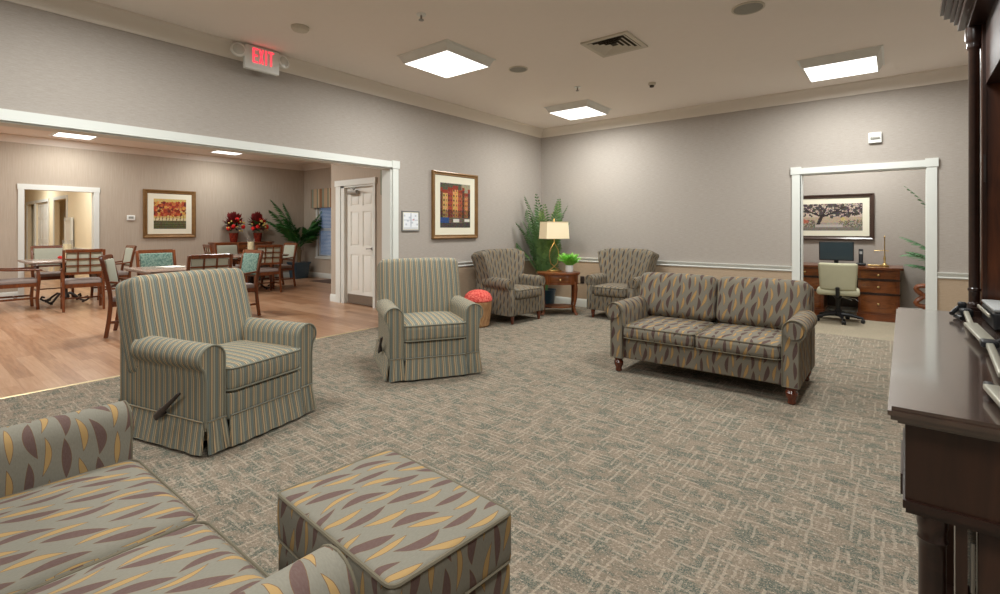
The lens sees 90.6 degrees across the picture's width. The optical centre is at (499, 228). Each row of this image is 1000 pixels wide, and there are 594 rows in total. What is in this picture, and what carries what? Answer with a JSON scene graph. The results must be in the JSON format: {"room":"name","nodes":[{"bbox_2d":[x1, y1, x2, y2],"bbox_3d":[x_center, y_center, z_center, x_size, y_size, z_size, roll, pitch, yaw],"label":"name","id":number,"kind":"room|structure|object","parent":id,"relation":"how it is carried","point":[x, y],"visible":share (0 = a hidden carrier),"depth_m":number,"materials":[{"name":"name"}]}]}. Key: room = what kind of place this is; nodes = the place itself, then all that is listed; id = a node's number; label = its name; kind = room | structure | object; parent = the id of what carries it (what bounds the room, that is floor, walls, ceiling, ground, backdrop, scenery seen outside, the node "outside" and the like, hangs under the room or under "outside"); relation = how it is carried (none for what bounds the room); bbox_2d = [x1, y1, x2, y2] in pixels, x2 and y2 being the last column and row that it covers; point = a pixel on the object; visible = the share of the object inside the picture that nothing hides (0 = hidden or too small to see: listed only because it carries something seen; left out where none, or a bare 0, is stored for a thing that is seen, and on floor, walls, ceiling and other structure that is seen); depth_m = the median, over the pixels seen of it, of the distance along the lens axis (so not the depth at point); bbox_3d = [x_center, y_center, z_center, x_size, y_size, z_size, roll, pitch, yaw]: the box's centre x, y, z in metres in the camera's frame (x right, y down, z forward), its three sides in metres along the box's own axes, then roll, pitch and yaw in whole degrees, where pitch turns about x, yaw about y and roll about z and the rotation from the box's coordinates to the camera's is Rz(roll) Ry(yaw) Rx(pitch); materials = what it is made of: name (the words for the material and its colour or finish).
{"room":"care facility","nodes":[
{"label":"care facility","id":0,"kind":"room"},
{"bbox_2d":[24,190,91,277],"bbox_3d":[-13.428,-0.225,13.956,12.436,3.050,4.600,0,0,39],"label":"wall","id":1,"kind":"structure","parent":0,"point":[79,203],"depth_m":14.21,"materials":[{"name":"paint"}]},
{"bbox_2d":[38,203,43,270],"bbox_3d":[-14.469,0.240,15.629,0.920,2.100,0.044,0,0,39],"label":"door","id":2,"kind":"structure","parent":1,"relation":"in","point":[41,205],"depth_m":15.58,"materials":[{"name":"white wood"}]},
{"bbox_2d":[44,202,47,271],"bbox_3d":[-13.735,0.240,15.042,0.920,2.100,0.044,0,0,39],"label":"door","id":3,"kind":"structure","parent":1,"relation":"in","point":[46,203],"depth_m":15.13,"materials":[{"name":"white wood"}]},
{"bbox_2d":[26,195,67,271],"bbox_3d":[-13.831,0.195,15.026,5.870,2.210,0.030,0,0,39],"label":"trim","id":4,"kind":"structure","parent":1,"relation":"attached to","point":[63,196],"depth_m":14.99,"materials":[{"name":"white wood"}]},
{"bbox_2d":[64,217,72,248],"bbox_3d":[-11.265,0.500,12.927,0.720,1.600,0.050,0,0,39],"label":"wall","id":5,"kind":"structure","parent":0,"point":[68,222],"depth_m":12.92,"materials":[{"name":"beige paint"}]},
{"bbox_2d":[0,141,303,292],"bbox_3d":[-9.195,-0.225,9.171,0.150,3.050,12.200,0,0,39],"label":"wall","id":6,"kind":"structure","parent":0,"point":[220,189],"depth_m":10.79,"materials":[{"name":"beige paint"}]},
{"bbox_2d":[17,183,99,297],"bbox_3d":[-8.696,0.225,9.777,0.174,2.150,1.230,0,0,39],"label":"trim","id":7,"kind":"structure","parent":6,"relation":"attached to","point":[95,195],"depth_m":9.54,"materials":[{"name":"white wood"}]},
{"bbox_2d":[0,133,303,170],"bbox_3d":[-9.147,-1.683,9.018,0.115,0.135,12.020,0,0,39],"label":"trim","id":8,"kind":"structure","parent":6,"relation":"attached to","point":[6,137],"depth_m":10.66,"materials":[{"name":"paint"}]},
{"bbox_2d":[143,189,195,237],"bbox_3d":[-7.455,-0.340,11.195,0.038,1.070,1.040,0,0,39],"label":"framed picture","id":9,"kind":"object","parent":6,"relation":"attached to","point":[166,213],"visible":1,"depth_m":11.17,"materials":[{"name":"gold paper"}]},
{"bbox_2d":[0,0,540,296],"bbox_3d":[-3.078,-0.225,4.161,0.166,3.050,12.000,0,0,39],"label":"wall","id":10,"kind":"structure","parent":0,"point":[51,63],"depth_m":4.96,"materials":[{"name":"beige paint"}]},
{"bbox_2d":[0,272,335,301],"bbox_3d":[-6.164,1.234,6.637,7.748,0.132,12.020,0,0,39],"label":"baseboard","id":11,"kind":"structure","parent":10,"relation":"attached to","point":[285,274],"depth_m":12.92,"materials":[{"name":"white wood"}]},
{"bbox_2d":[0,108,399,259],"bbox_3d":[-3.297,0.223,3.866,0.200,2.155,6.265,0,0,39],"label":"trim","id":12,"kind":"structure","parent":10,"relation":"attached to","point":[10,118],"depth_m":4.69,"materials":[{"name":"white wood"}]},
{"bbox_2d":[230,42,288,75],"bbox_3d":[-2.343,-1.629,4.803,0.182,0.232,0.568,0,0,39],"label":"exit sign","id":13,"kind":"object","parent":10,"relation":"attached to","point":[255,58],"visible":1,"depth_m":4.73,"materials":[{"name":"white plastic"}]},
{"bbox_2d":[230,42,246,56],"bbox_3d":[-2.438,-1.666,4.609,0.136,0.136,0.078,0,0,-36],"label":"lamp","id":14,"kind":"object","parent":13,"relation":"attached to","point":[238,49],"depth_m":4.58,"materials":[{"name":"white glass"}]},
{"bbox_2d":[278,55,288,68],"bbox_3d":[-2.175,-1.666,4.939,0.078,0.136,0.136,0,0,23],"label":"lamp","id":15,"kind":"object","parent":13,"relation":"attached to","point":[283,62],"depth_m":4.91,"materials":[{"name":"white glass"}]},
{"bbox_2d":[5,0,542,137],"bbox_3d":[-2.968,-1.683,4.074,0.115,0.135,12.000,0,0,39],"label":"trim","id":16,"kind":"structure","parent":10,"relation":"attached to","point":[91,11],"depth_m":4.56,"materials":[{"name":"paint"}]},
{"bbox_2d":[401,211,419,230],"bbox_3d":[-1.158,-0.103,6.416,0.015,0.262,0.295,0,0,39],"label":"framed piece","id":17,"kind":"object","parent":10,"relation":"attached to","point":[410,220],"visible":1,"depth_m":6.41,"materials":[{"name":"paper"}]},
{"bbox_2d":[404,213,417,228],"bbox_3d":[-1.153,-0.103,6.413,0.001,0.210,0.243,0,0,39],"label":"picture","id":18,"kind":"object","parent":17,"relation":"attached to","point":[410,219],"depth_m":6.41},
{"bbox_2d":[431,170,477,238],"bbox_3d":[-0.628,-0.332,7.062,0.038,0.935,0.925,0,0,39],"label":"framed picture","id":19,"kind":"object","parent":10,"relation":"attached to","point":[454,196],"visible":1,"depth_m":7.03,"materials":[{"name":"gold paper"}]},
{"bbox_2d":[302,163,330,273],"bbox_3d":[-3.472,-0.225,12.219,4.994,3.050,0.295,0,0,39],"label":"wall","id":20,"kind":"structure","parent":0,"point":[316,178],"depth_m":13.43,"materials":[{"name":"beige paint"}]},
{"bbox_2d":[311,188,330,207],"bbox_3d":[-4.550,-0.810,12.956,1.280,0.500,0.120,0,0,39],"label":"window valance","id":21,"kind":"object","parent":20,"relation":"attached to","point":[320,198],"visible":0.57,"depth_m":12.98,"materials":[{"name":"fabric"}]},
{"bbox_2d":[315,208,330,258],"bbox_3d":[-4.487,0.010,13.020,1.200,1.560,0.150,0,0,39],"label":"window","id":22,"kind":"structure","parent":20,"relation":"attached to","point":[325,230],"depth_m":13.19,"materials":[{"name":"blue"}]},
{"bbox_2d":[331,164,381,302],"bbox_3d":[-1.219,-0.225,8.928,2.874,3.050,2.270,0,0,39],"label":"wall","id":23,"kind":"structure","parent":0,"point":[338,172],"depth_m":8.59,"materials":[{"name":"beige paint"}]},
{"bbox_2d":[334,177,376,307],"bbox_3d":[-2.445,0.225,8.508,1.160,2.150,0.155,0,0,39],"label":"trim","id":24,"kind":"structure","parent":23,"relation":"attached to","point":[341,186],"depth_m":8.69,"materials":[{"name":"white wood"}]},
{"bbox_2d":[347,186,372,305],"bbox_3d":[-2.414,0.285,8.410,0.810,2.010,0.210,0,0,39],"label":"door","id":25,"kind":"structure","parent":23,"relation":"in","point":[359,199],"depth_m":8.46,"materials":[{"name":"wood"}]},
{"bbox_2d":[0,0,967,164],"bbox_3d":[-7.892,-1.800,9.538,26.600,0.100,14.400,0,0,39],"label":"ceiling","id":26,"kind":"structure","parent":0,"point":[698,52],"depth_m":4.60,"materials":[{"name":"paint"}]},
{"bbox_2d":[48,132,98,139],"bbox_3d":[-7.970,-1.744,9.280,0.654,0.012,0.654,0,0,39],"label":"recessed light","id":27,"kind":"object","parent":26,"relation":"in","point":[57,134],"visible":0.69,"depth_m":9.31,"materials":[{"name":"white plastic"}]},
{"bbox_2d":[208,150,241,154],"bbox_3d":[-6.187,-1.744,11.274,0.654,0.012,0.654,0,0,39],"label":"recessed light","id":28,"kind":"object","parent":26,"relation":"in","point":[212,151],"visible":0.56,"depth_m":11.26,"materials":[{"name":"white plastic"}]},
{"bbox_2d":[212,151,240,154],"bbox_3d":[-6.187,-1.745,11.274,0.540,0.010,0.540,0,0,39],"label":"diffuser","id":29,"kind":"object","parent":28,"relation":"attached to","point":[220,152],"depth_m":11.41,"materials":[{"name":"white plastic"}]},
{"bbox_2d":[291,23,309,33],"bbox_3d":[-1.731,-1.730,4.289,0.150,0.040,0.150,0,0,39],"label":"smoke detector","id":30,"kind":"object","parent":26,"relation":"attached to","point":[299,28],"visible":1,"depth_m":4.25,"materials":[{"name":"paint"}]},
{"bbox_2d":[397,39,495,77],"bbox_3d":[-0.543,-1.710,5.056,0.714,0.080,0.714,0,0,39],"label":"ceiling light","id":31,"kind":"object","parent":26,"relation":"attached to","point":[446,58],"visible":1,"depth_m":4.93,"materials":[{"name":"white plastic"}]},
{"bbox_2d":[406,51,486,77],"bbox_3d":[-0.543,-1.677,5.056,0.600,0.010,0.600,0,0,39],"label":"diffuser","id":32,"kind":"object","parent":31,"relation":"attached to","point":[446,64],"depth_m":5.00,"materials":[{"name":"white plastic"}]},
{"bbox_2d":[544,99,611,119],"bbox_3d":[1.133,-1.710,7.172,0.714,0.080,0.714,0,0,39],"label":"ceiling light","id":33,"kind":"object","parent":26,"relation":"attached to","point":[586,108],"visible":1,"depth_m":7.04,"materials":[{"name":"white plastic"}]},
{"bbox_2d":[551,107,605,119],"bbox_3d":[1.133,-1.677,7.172,0.600,0.010,0.600,0,0,39],"label":"diffuser","id":34,"kind":"object","parent":33,"relation":"attached to","point":[570,113],"depth_m":7.10,"materials":[{"name":"white plastic"}]},
{"bbox_2d":[580,30,647,57],"bbox_3d":[1.085,-1.742,4.691,0.470,0.016,0.470,0,0,39],"label":"ceiling vent","id":35,"kind":"object","parent":26,"relation":"in","point":[625,41],"visible":1,"depth_m":4.68,"materials":[{"name":"metal"}]},
{"bbox_2d":[731,1,764,14],"bbox_3d":[1.962,-1.744,3.914,0.240,0.012,0.240,0,0,39],"label":"ceiling speaker","id":36,"kind":"object","parent":26,"relation":"attached to","point":[750,7],"visible":1,"depth_m":3.90,"materials":[{"name":"paint"}]},
{"bbox_2d":[733,3,762,13],"bbox_3d":[1.962,-1.740,3.914,0.214,0.003,0.214,0,0,39],"label":"grille","id":37,"kind":"object","parent":36,"relation":"attached to","point":[743,8],"depth_m":3.91,"materials":[{"name":"grey metal"}]},
{"bbox_2d":[797,45,884,81],"bbox_3d":[3.585,-1.710,5.203,0.714,0.080,0.714,0,0,39],"label":"ceiling light","id":38,"kind":"object","parent":26,"relation":"attached to","point":[870,59],"visible":1,"depth_m":5.07,"materials":[{"name":"white plastic"}]},
{"bbox_2d":[804,56,877,81],"bbox_3d":[3.585,-1.677,5.203,0.600,0.010,0.600,0,0,39],"label":"diffuser","id":39,"kind":"object","parent":38,"relation":"attached to","point":[846,66],"depth_m":5.12,"materials":[{"name":"white plastic"}]},
{"bbox_2d":[0,266,975,593],"bbox_3d":[-7.923,1.350,9.499,26.600,0.100,14.300,0,0,39],"label":"floor","id":40,"kind":"structure","parent":0,"point":[644,477],"depth_m":2.96,"materials":[{"name":"carpet"}]},
{"bbox_2d":[0,267,41,308],"bbox_3d":[-7.837,0.808,7.956,0.562,0.984,0.635,0,0,39],"label":"dining chair","id":41,"kind":"object","parent":40,"relation":"on","point":[31,282],"visible":1,"depth_m":7.97,"materials":[{"name":"brown wood"}]},
{"bbox_2d":[30,245,73,296],"bbox_3d":[-8.408,0.808,9.297,0.635,0.984,0.562,0,0,39],"label":"dining chair","id":42,"kind":"object","parent":40,"relation":"on","point":[53,251],"visible":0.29,"depth_m":9.34,"materials":[{"name":"beige fabric"}]},
{"bbox_2d":[18,258,105,304],"bbox_3d":[-7.738,0.921,8.801,1.080,0.757,1.080,0,0,39],"label":"dining table","id":43,"kind":"object","parent":40,"relation":"on","point":[29,261],"visible":0.61,"depth_m":8.65,"materials":[{"name":"brown wood"}]},
{"bbox_2d":[58,244,71,258],"bbox_3d":[-7.794,0.373,8.937,0.286,0.340,0.276,0,0,39],"label":"candle holder","id":44,"kind":"object","parent":43,"relation":"on","point":[65,246],"visible":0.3,"depth_m":8.88,"materials":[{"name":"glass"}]},
{"bbox_2d":[59,249,105,312],"bbox_3d":[-6.771,0.808,8.037,0.562,0.984,0.636,0,0,-43],"label":"dining chair","id":45,"kind":"object","parent":40,"relation":"on","point":[78,261],"visible":0.89,"depth_m":7.87,"materials":[{"name":"brown wood"}]},
{"bbox_2d":[89,245,136,299],"bbox_3d":[-7.372,0.808,9.421,0.562,0.984,0.635,0,0,39],"label":"dining chair","id":46,"kind":"object","parent":40,"relation":"on","point":[128,257],"visible":0.52,"depth_m":9.45,"materials":[{"name":"brown wood"}]},
{"bbox_2d":[98,254,128,337],"bbox_3d":[-4.575,0.808,6.213,0.636,0.984,0.562,0,0,-27],"label":"dining chair","id":47,"kind":"object","parent":40,"relation":"on","point":[109,269],"visible":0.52,"depth_m":5.91,"materials":[{"name":"brown wood"}]},
{"bbox_2d":[135,249,176,275],"bbox_3d":[-5.045,0.808,7.419,0.636,0.984,0.562,0,0,37],"label":"dining chair","id":48,"kind":"object","parent":40,"relation":"on","point":[163,257],"visible":0.2,"depth_m":7.55,"materials":[{"name":"teal fabric"}]},
{"bbox_2d":[0,400,358,593],"bbox_3d":[-1.165,0.866,1.155,1.587,0.867,0.885,0,0,39],"label":"loveseat","id":49,"kind":"object","parent":40,"relation":"on","point":[79,514],"visible":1,"depth_m":1.39,"materials":[{"name":"grey fabric"}]},
{"bbox_2d":[0,461,196,593],"bbox_3d":[-1.355,0.923,1.424,0.628,0.170,0.700,0,0,39],"label":"seat cushion","id":50,"kind":"object","parent":49,"relation":"on","point":[58,522],"depth_m":1.45,"materials":[{"name":"grey fabric"}]},
{"bbox_2d":[25,524,264,593],"bbox_3d":[-0.861,0.923,1.030,0.628,0.170,0.700,0,0,39],"label":"seat cushion","id":51,"kind":"object","parent":49,"relation":"on","point":[184,558],"depth_m":1.23,"materials":[{"name":"grey fabric"}]},
{"bbox_2d":[124,264,238,273],"bbox_3d":[-4.506,0.921,7.016,1.080,0.757,1.080,0,0,39],"label":"dining table","id":52,"kind":"object","parent":40,"relation":"on","point":[152,269],"visible":0.14,"depth_m":6.64,"materials":[{"name":"brown wood"}]},
{"bbox_2d":[0,328,368,398],"bbox_3d":[-4.404,1.297,3.071,0.030,0.006,8.640,0,0,39],"label":"trim","id":53,"kind":"structure","parent":40,"relation":"on","point":[367,328],"depth_m":4.13,"materials":[{"name":"gold metal"}]},
{"bbox_2d":[186,253,232,270],"bbox_3d":[-3.858,0.808,6.396,0.635,0.984,0.562,0,0,39],"label":"dining chair","id":54,"kind":"object","parent":40,"relation":"on","point":[204,261],"visible":0.19,"depth_m":6.20,"materials":[{"name":"brown wood"}]},
{"bbox_2d":[115,268,316,455],"bbox_3d":[-1.909,0.787,3.364,0.991,0.991,0.892,0,0,25],"label":"recliner","id":55,"kind":"object","parent":40,"relation":"on","point":[196,365],"visible":0.98,"depth_m":3.13,"materials":[{"name":"fabric"}]},
{"bbox_2d":[218,340,299,388],"bbox_3d":[-1.780,0.895,3.311,0.676,0.199,0.550,0,0,25],"label":"seat cushion","id":56,"kind":"object","parent":55,"relation":"on","point":[248,364],"depth_m":3.20,"materials":[{"name":"fabric"}]},
{"bbox_2d":[203,244,240,265],"bbox_3d":[-5.744,0.808,10.265,0.636,0.984,0.562,0,0,-43],"label":"dining chair","id":57,"kind":"object","parent":40,"relation":"on","point":[207,248],"visible":0.29,"depth_m":10.12,"materials":[{"name":"brown wood"}]},
{"bbox_2d":[214,243,249,281],"bbox_3d":[-5.980,0.808,11.057,0.635,0.984,0.562,0,0,39],"label":"dining chair","id":58,"kind":"object","parent":40,"relation":"on","point":[223,248],"visible":0.26,"depth_m":11.20,"materials":[{"name":"brown wood"}]},
{"bbox_2d":[208,241,273,279],"bbox_3d":[-6.363,0.810,12.220,0.445,0.980,1.400,0,0,39],"label":"sideboard","id":59,"kind":"object","parent":40,"relation":"on","point":[242,245],"visible":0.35,"depth_m":12.04,"materials":[{"name":"brown wood"}]},
{"bbox_2d":[223,212,245,241],"bbox_3d":[-6.457,-0.058,12.039,0.514,0.757,0.561,0,0,39],"label":"flower arrangement","id":60,"kind":"object","parent":59,"relation":"on","point":[233,218],"visible":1,"depth_m":11.97,"materials":[{"name":"red plant"}]},
{"bbox_2d":[247,211,268,241],"bbox_3d":[-6.107,-0.066,12.476,0.516,0.772,0.549,0,0,39],"label":"flower arrangement","id":61,"kind":"object","parent":59,"relation":"on","point":[256,219],"visible":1,"depth_m":12.41,"materials":[{"name":"red plant"}]},
{"bbox_2d":[239,249,263,315],"bbox_3d":[-3.945,0.808,7.338,0.562,0.984,0.635,0,0,35],"label":"dining chair","id":62,"kind":"object","parent":40,"relation":"on","point":[251,261],"visible":0.43,"depth_m":7.43,"materials":[{"name":"brown wood"}]},
{"bbox_2d":[245,244,282,291],"bbox_3d":[-4.844,0.808,10.147,0.636,0.984,0.562,0,0,44],"label":"dining chair","id":63,"kind":"object","parent":40,"relation":"on","point":[271,257],"visible":0.59,"depth_m":10.05,"materials":[{"name":"brown wood"}]},
{"bbox_2d":[260,243,297,288],"bbox_3d":[-4.984,0.808,11.149,0.562,0.984,0.636,0,0,37],"label":"dining chair","id":64,"kind":"object","parent":40,"relation":"on","point":[288,248],"visible":0.66,"depth_m":11.17,"materials":[{"name":"brown wood"}]},
{"bbox_2d":[266,200,321,278],"bbox_3d":[-5.396,0.275,12.881,1.120,2.050,1.262,0,0,39],"label":"potted palm","id":65,"kind":"object","parent":40,"relation":"on","point":[301,268],"visible":0.99,"depth_m":12.92,"materials":[{"name":"green plant"}]},
{"bbox_2d":[287,261,310,278],"bbox_3d":[-5.316,1.085,13.087,0.440,0.430,0.440,0,0,39],"label":"planter","id":66,"kind":"object","parent":65,"relation":"attached to","point":[301,268],"depth_m":12.97,"materials":[{"name":"blue ceramic"}]},
{"bbox_2d":[277,449,510,593],"bbox_3d":[-0.333,1.052,1.504,0.624,0.495,0.436,0,0,43],"label":"ottoman","id":67,"kind":"object","parent":40,"relation":"on","point":[401,525],"visible":0.95,"depth_m":1.40,"materials":[{"name":"grey fabric"}]},
{"bbox_2d":[373,258,482,381],"bbox_3d":[-0.719,0.787,4.730,0.892,0.991,0.991,0,0,-20],"label":"recliner","id":68,"kind":"object","parent":40,"relation":"on","point":[427,329],"visible":1,"depth_m":4.44,"materials":[{"name":"fabric"}]},
{"bbox_2d":[404,311,465,341],"bbox_3d":[-0.666,0.895,4.601,0.550,0.199,0.676,0,0,-20],"label":"seat cushion","id":69,"kind":"object","parent":68,"relation":"on","point":[419,326],"depth_m":4.34,"materials":[{"name":"fabric"}]},
{"bbox_2d":[464,289,491,327],"bbox_3d":[-0.294,1.056,6.635,0.380,0.488,0.380,0,0,39],"label":"stool","id":70,"kind":"object","parent":40,"relation":"on","point":[483,298],"visible":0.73,"depth_m":6.50,"materials":[{"name":"wicker"}]},
{"bbox_2d":[464,289,491,302],"bbox_3d":[-0.294,0.888,6.635,0.380,0.153,0.380,0,0,39],"label":"cushion","id":71,"kind":"object","parent":70,"relation":"on","point":[478,295],"depth_m":6.50,"materials":[{"name":"red fabric"}]},
{"bbox_2d":[477,301,491,327],"bbox_3d":[-0.294,1.130,6.635,0.370,0.340,0.370,0,0,39],"label":"basket","id":72,"kind":"object","parent":70,"relation":"attached to","point":[486,305],"depth_m":6.50,"materials":[{"name":"wicker"}]},
{"bbox_2d":[471,249,544,324],"bbox_3d":[0.120,0.796,7.176,0.838,1.008,0.907,0,0,43],"label":"armchair","id":73,"kind":"object","parent":40,"relation":"on","point":[499,272],"visible":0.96,"depth_m":7.00,"materials":[{"name":"grey fabric"}]},
{"bbox_2d":[514,284,540,299],"bbox_3d":[0.208,0.895,7.096,0.600,0.180,0.530,0,0,43],"label":"seat cushion","id":74,"kind":"object","parent":73,"relation":"on","point":[521,291],"depth_m":6.92,"materials":[{"name":"grey fabric"}]},
{"bbox_2d":[516,194,568,307],"bbox_3d":[0.745,0.364,8.196,0.736,1.872,0.884,0,0,39],"label":"potted palm","id":75,"kind":"object","parent":40,"relation":"on","point":[540,255],"visible":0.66,"depth_m":8.09,"materials":[{"name":"green plant"}]},
{"bbox_2d":[545,288,555,307],"bbox_3d":[0.765,1.150,8.234,0.340,0.300,0.340,0,0,39],"label":"pot","id":76,"kind":"object","parent":75,"relation":"on","point":[549,292],"depth_m":8.10,"materials":[{"name":"blue ceramic"}]},
{"bbox_2d":[537,271,579,314],"bbox_3d":[0.896,0.988,7.600,0.670,0.656,0.519,0,0,0],"label":"side table","id":77,"kind":"object","parent":40,"relation":"on","point":[563,277],"visible":0.86,"depth_m":7.45,"materials":[{"name":"brown wood"}]},
{"bbox_2d":[539,219,569,271],"bbox_3d":[0.840,0.247,7.687,0.405,0.825,0.258,0,0,-23],"label":"table lamp","id":78,"kind":"object","parent":77,"relation":"on","point":[554,230],"visible":1,"depth_m":7.60,"materials":[{"name":"beige fabric"}]},
{"bbox_2d":[545,304,572,307],"bbox_3d":[0.896,1.180,7.605,0.470,0.020,0.320,0,0,0],"label":"shelf","id":79,"kind":"object","parent":77,"relation":"attached to","point":[546,305],"depth_m":7.57,"materials":[{"name":"brown wood"}]},
{"bbox_2d":[558,252,578,271],"bbox_3d":[1.051,0.508,7.584,0.389,0.304,0.430,0,0,39],"label":"potted plant","id":80,"kind":"object","parent":77,"relation":"on","point":[569,260],"visible":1,"depth_m":7.54,"materials":[{"name":"green plant"}]},
{"bbox_2d":[585,248,658,316],"bbox_3d":[1.807,0.796,7.350,0.907,1.008,0.838,0,0,42],"label":"armchair","id":81,"kind":"object","parent":40,"relation":"on","point":[621,269],"visible":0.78,"depth_m":7.28,"materials":[{"name":"grey fabric"}]},
{"bbox_2d":[593,283,626,297],"bbox_3d":[1.728,0.895,7.261,0.530,0.180,0.600,0,0,42],"label":"seat cushion","id":82,"kind":"object","parent":81,"relation":"on","point":[600,290],"depth_m":7.07,"materials":[{"name":"grey fabric"}]},
{"bbox_2d":[605,272,817,404],"bbox_3d":[1.855,0.866,4.393,1.587,0.867,0.885,0,0,39],"label":"loveseat","id":83,"kind":"object","parent":40,"relation":"on","point":[752,328],"visible":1,"depth_m":4.24,"materials":[{"name":"grey fabric"}]},
{"bbox_2d":[623,315,713,347],"bbox_3d":[1.550,0.923,4.518,0.628,0.170,0.700,0,0,39],"label":"seat cushion","id":84,"kind":"object","parent":83,"relation":"on","point":[654,331],"depth_m":4.34,"materials":[{"name":"grey fabric"}]},
{"bbox_2d":[640,272,717,321],"bbox_3d":[1.737,0.655,4.842,0.738,0.444,0.282,0,0,39],"label":"cushion","id":85,"kind":"object","parent":83,"relation":"on","point":[694,297],"depth_m":4.71,"materials":[{"name":"grey fabric"}]},
{"bbox_2d":[695,323,780,359],"bbox_3d":[2.044,0.923,4.123,0.628,0.170,0.700,0,0,39],"label":"seat cushion","id":86,"kind":"object","parent":83,"relation":"on","point":[733,341],"depth_m":3.94,"materials":[{"name":"grey fabric"}]},
{"bbox_2d":[716,277,811,329],"bbox_3d":[2.319,0.655,4.378,0.738,0.444,0.282,0,0,39],"label":"cushion","id":87,"kind":"object","parent":83,"relation":"on","point":[767,303],"depth_m":4.29,"materials":[{"name":"grey fabric"}]},
{"bbox_2d":[816,262,865,324],"bbox_3d":[4.781,0.884,6.968,0.587,0.831,0.603,0,0,36],"label":"office chair","id":88,"kind":"object","parent":40,"relation":"on","point":[838,280],"visible":0.99,"depth_m":6.81,"materials":[{"name":"beige fabric"}]},
{"bbox_2d":[803,262,903,322],"bbox_3d":[5.203,0.922,7.527,1.440,0.755,0.770,0,0,39],"label":"office desk","id":89,"kind":"object","parent":40,"relation":"on","point":[879,287],"visible":0.61,"depth_m":7.04,"materials":[{"name":"brown wood"}]},
{"bbox_2d":[819,241,853,262],"bbox_3d":[5.192,0.370,7.644,0.445,0.350,0.160,0,0,36],"label":"computer monitor","id":90,"kind":"object","parent":89,"relation":"on","point":[836,251],"visible":0.84,"depth_m":7.61,"materials":[{"name":"black plastic"}]},
{"bbox_2d":[899,186,924,270],"bbox_3d":[5.951,0.348,6.557,0.945,1.904,1.302,0,0,25],"label":"potted palm","id":91,"kind":"object","parent":40,"relation":"on","point":[917,255],"visible":0.23,"depth_m":6.84,"materials":[{"name":"green plant"}]},
{"bbox_2d":[913,284,924,308],"bbox_3d":[5.558,1.008,6.481,0.240,0.585,0.240,0,0,39],"label":"stand","id":92,"kind":"object","parent":40,"relation":"on","point":[917,287],"visible":0.39,"depth_m":6.50,"materials":[{"name":"brown wood"}]},
{"bbox_2d":[887,307,999,593],"bbox_3d":[2.016,0.875,1.747,0.980,0.850,2.060,0,0,39],"label":"media cabinet","id":93,"kind":"object","parent":40,"relation":"on","point":[950,471],"visible":1,"depth_m":1.24,"materials":[{"name":"brown wood"}]},
{"bbox_2d":[940,0,999,317],"bbox_3d":[2.099,-0.400,1.683,0.805,1.700,2.270,0,0,39],"label":"hutch","id":94,"kind":"object","parent":93,"relation":"on","point":[980,19],"visible":0.96,"depth_m":2.53,"materials":[{"name":"brown wood"}]},
{"bbox_2d":[949,301,999,406],"bbox_3d":[1.809,0.409,1.823,0.158,0.078,1.843,0,0,40],"label":"tripod","id":95,"kind":"object","parent":93,"relation":"on","point":[962,311],"visible":1,"depth_m":1.82,"materials":[{"name":"silver metal"}]},
{"bbox_2d":[541,80,967,310],"bbox_3d":[3.086,-0.225,6.996,6.266,3.050,0.120,0,0,39],"label":"wall","id":96,"kind":"structure","parent":0,"point":[715,188],"depth_m":6.79,"materials":[{"name":"beige paint"}]},
{"bbox_2d":[554,296,586,306],"bbox_3d":[3.069,1.234,6.921,6.000,0.132,0.018,0,0,39],"label":"baseboard","id":97,"kind":"structure","parent":96,"relation":"attached to","point":[558,300],"depth_m":8.43,"materials":[{"name":"white wood"}]},
{"bbox_2d":[541,64,967,137],"bbox_3d":[3.039,-1.683,6.883,6.000,0.135,0.115,0,0,39],"label":"trim","id":98,"kind":"structure","parent":96,"relation":"attached to","point":[956,73],"depth_m":6.40,"materials":[{"name":"paint"}]},
{"bbox_2d":[559,257,967,279],"bbox_3d":[3.065,0.513,6.916,6.000,0.070,0.030,0,0,39],"label":"trim","id":99,"kind":"structure","parent":96,"relation":"attached to","point":[944,275],"depth_m":6.76,"materials":[{"name":"white wood"}]},
{"bbox_2d":[791,158,938,309],"bbox_3d":[4.340,0.255,5.979,1.427,2.090,0.155,0,0,39],"label":"trim","id":100,"kind":"structure","parent":96,"relation":"attached to","point":[930,165],"depth_m":5.67,"materials":[{"name":"white wood"}]},
{"bbox_2d":[868,132,881,143],"bbox_3d":[4.413,-1.075,5.824,0.125,0.125,0.054,0,0,39],"label":"fire alarm strobe","id":101,"kind":"object","parent":96,"relation":"attached to","point":[875,137],"visible":1,"depth_m":5.81,"materials":[{"name":"white plastic"}]},
{"bbox_2d":[803,169,924,308],"bbox_3d":[5.080,-0.225,6.876,3.000,3.050,2.180,0,0,39],"label":"wall","id":102,"kind":"structure","parent":0,"point":[898,213],"depth_m":7.49,"materials":[{"name":"beige paint"}]},
{"bbox_2d":[803,193,873,239],"bbox_3d":[5.276,-0.190,7.955,1.180,0.720,0.038,0,0,39],"label":"framed picture","id":103,"kind":"object","parent":102,"relation":"attached to","point":[836,216],"visible":0.85,"depth_m":7.87,"materials":[{"name":"paper"}]},
{"bbox_2d":[829,306,919,311],"bbox_3d":[5.692,1.234,7.643,2.800,0.132,0.018,0,0,39],"label":"baseboard","id":104,"kind":"structure","parent":102,"relation":"attached to","point":[849,309],"depth_m":7.79,"materials":[{"name":"white wood"}]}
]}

